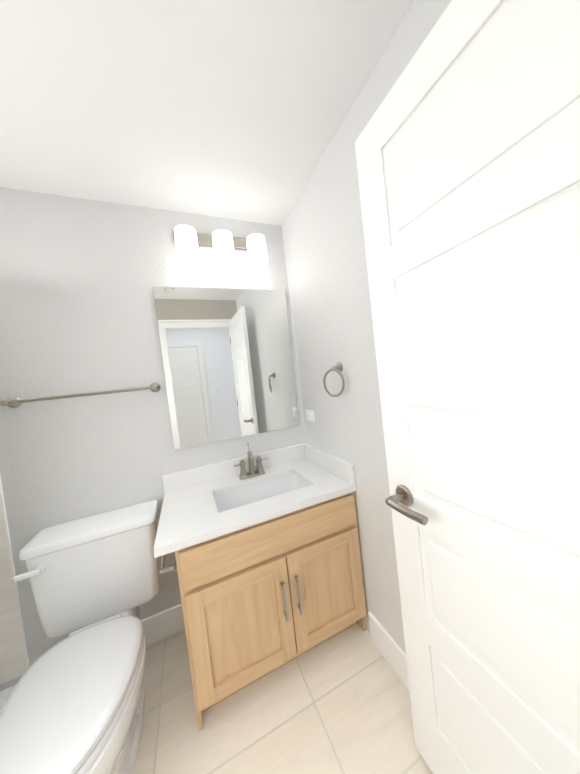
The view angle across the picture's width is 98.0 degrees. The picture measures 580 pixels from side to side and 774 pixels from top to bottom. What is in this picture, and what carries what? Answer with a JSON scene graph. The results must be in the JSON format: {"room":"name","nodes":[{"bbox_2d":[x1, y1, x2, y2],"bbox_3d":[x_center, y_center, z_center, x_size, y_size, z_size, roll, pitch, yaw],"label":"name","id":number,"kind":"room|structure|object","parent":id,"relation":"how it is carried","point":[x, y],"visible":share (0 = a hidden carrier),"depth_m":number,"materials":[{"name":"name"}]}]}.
{"room":"bathroom","nodes":[
{"label":"bathroom","id":0,"kind":"room"},
{"bbox_2d":[0,187,304,690],"bbox_3d":[-1.033,0.234,1.359,2.378,2.410,0.100,-7,2,-22],"label":"wall","id":1,"kind":"structure","parent":0,"point":[80,278],"depth_m":1.31,"materials":[{"name":"grey paint"}]},
{"bbox_2d":[0,476,29,683],"bbox_3d":[-1.724,0.346,1.012,0.800,2.125,0.010,-7,2,-22],"label":"wall tile","id":2,"kind":"structure","parent":1,"relation":"attached to","point":[14,661],"depth_m":1.17,"materials":[{"name":"beige tile"}]},
{"bbox_2d":[0,383,159,407],"bbox_3d":[-1.017,0.037,1.270,0.649,0.054,0.080,-7,2,-22],"label":"towel bar","id":3,"kind":"object","parent":1,"relation":"attached to","point":[13,402],"visible":1,"depth_m":1.21,"materials":[{"name":"silver metal"}]},
{"bbox_2d":[140,604,184,645],"bbox_3d":[-0.900,1.360,1.339,0.721,0.145,0.016,-7,2,-22],"label":"baseboard","id":4,"kind":"structure","parent":1,"relation":"attached to","point":[163,624],"depth_m":1.41,"materials":[{"name":"white paint"}]},
{"bbox_2d":[173,225,267,266],"bbox_3d":[-0.398,-0.833,1.487,0.520,0.200,0.174,-7,2,-22],"label":"sconce","id":5,"kind":"object","parent":1,"relation":"attached to","point":[189,240],"visible":1,"depth_m":1.43,"materials":[{"name":"white glass"}]},
{"bbox_2d":[153,284,298,449],"bbox_3d":[-0.349,-0.148,1.580,0.795,0.952,0.033,-7,2,-22],"label":"mirror","id":6,"kind":"object","parent":1,"relation":"attached to","point":[227,363],"visible":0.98,"depth_m":1.56,"materials":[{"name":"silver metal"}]},
{"bbox_2d":[0,0,413,225],"bbox_3d":[-0.825,-0.997,0.486,2.578,0.050,1.900,-7,2,-22],"label":"ceiling","id":7,"kind":"structure","parent":0,"point":[234,109],"depth_m":0.89,"materials":[{"name":"white paint"}]},
{"bbox_2d":[131,623,432,773],"bbox_3d":[0.114,1.390,0.035,3.400,0.050,3.400,-7,2,-22],"label":"floor","id":8,"kind":"structure","parent":0,"point":[339,703],"depth_m":1.02,"materials":[{"name":"tile"}]},
{"bbox_2d":[0,684,15,711],"bbox_3d":[-1.276,1.458,0.265,0.789,0.148,1.687,-7,2,-22],"label":"shower pan","id":9,"kind":"object","parent":8,"relation":"on","point":[5,694],"visible":0.1,"depth_m":1.13,"materials":[{"name":"white plastic"}]},
{"bbox_2d":[0,500,160,773],"bbox_3d":[-0.771,1.036,0.953,0.516,0.786,0.812,-7,2,-22],"label":"toilet","id":10,"kind":"object","parent":8,"relation":"on","point":[74,703],"visible":0.98,"depth_m":0.96,"materials":[{"name":"white ceramic"}]},
{"bbox_2d":[153,443,366,730],"bbox_3d":[-0.152,0.844,1.350,0.907,1.002,0.577,-7,2,-22],"label":"bathroom vanity","id":11,"kind":"object","parent":8,"relation":"on","point":[266,566],"visible":1,"depth_m":1.13,"materials":[{"name":"brown wood"}]},
{"bbox_2d":[282,0,451,653],"bbox_3d":[0.448,0.080,1.002,0.100,2.410,1.900,-7,2,-22],"label":"wall","id":12,"kind":"structure","parent":0,"point":[326,267],"depth_m":1.19,"materials":[{"name":"white paint"}]},
{"bbox_2d":[305,409,314,421],"bbox_3d":[0.128,0.189,1.658,0.009,0.076,0.120,-7,2,-22],"label":"electrical outlet","id":13,"kind":"object","parent":12,"relation":"attached to","point":[309,414],"visible":1,"depth_m":1.65,"materials":[{"name":"white plastic"}]},
{"bbox_2d":[323,362,344,396],"bbox_3d":[0.229,-0.038,1.270,0.068,0.175,0.141,-7,2,-22],"label":"towel ring","id":14,"kind":"object","parent":12,"relation":"attached to","point":[338,367],"visible":1,"depth_m":1.26,"materials":[{"name":"silver metal"}]},
{"bbox_2d":[368,612,409,690],"bbox_3d":[0.624,1.209,0.769,0.016,0.145,1.120,-7,2,-22],"label":"baseboard","id":15,"kind":"structure","parent":12,"relation":"attached to","point":[389,649],"depth_m":1.16,"materials":[{"name":"white paint"}]},
{"bbox_2d":[355,0,579,773],"bbox_3d":[0.457,0.238,0.503,0.115,2.105,0.768,-7,2,-22],"label":"bathroom door","id":16,"kind":"structure","parent":12,"relation":"in","point":[467,145],"depth_m":0.56,"materials":[{"name":"white paint"}]}
]}

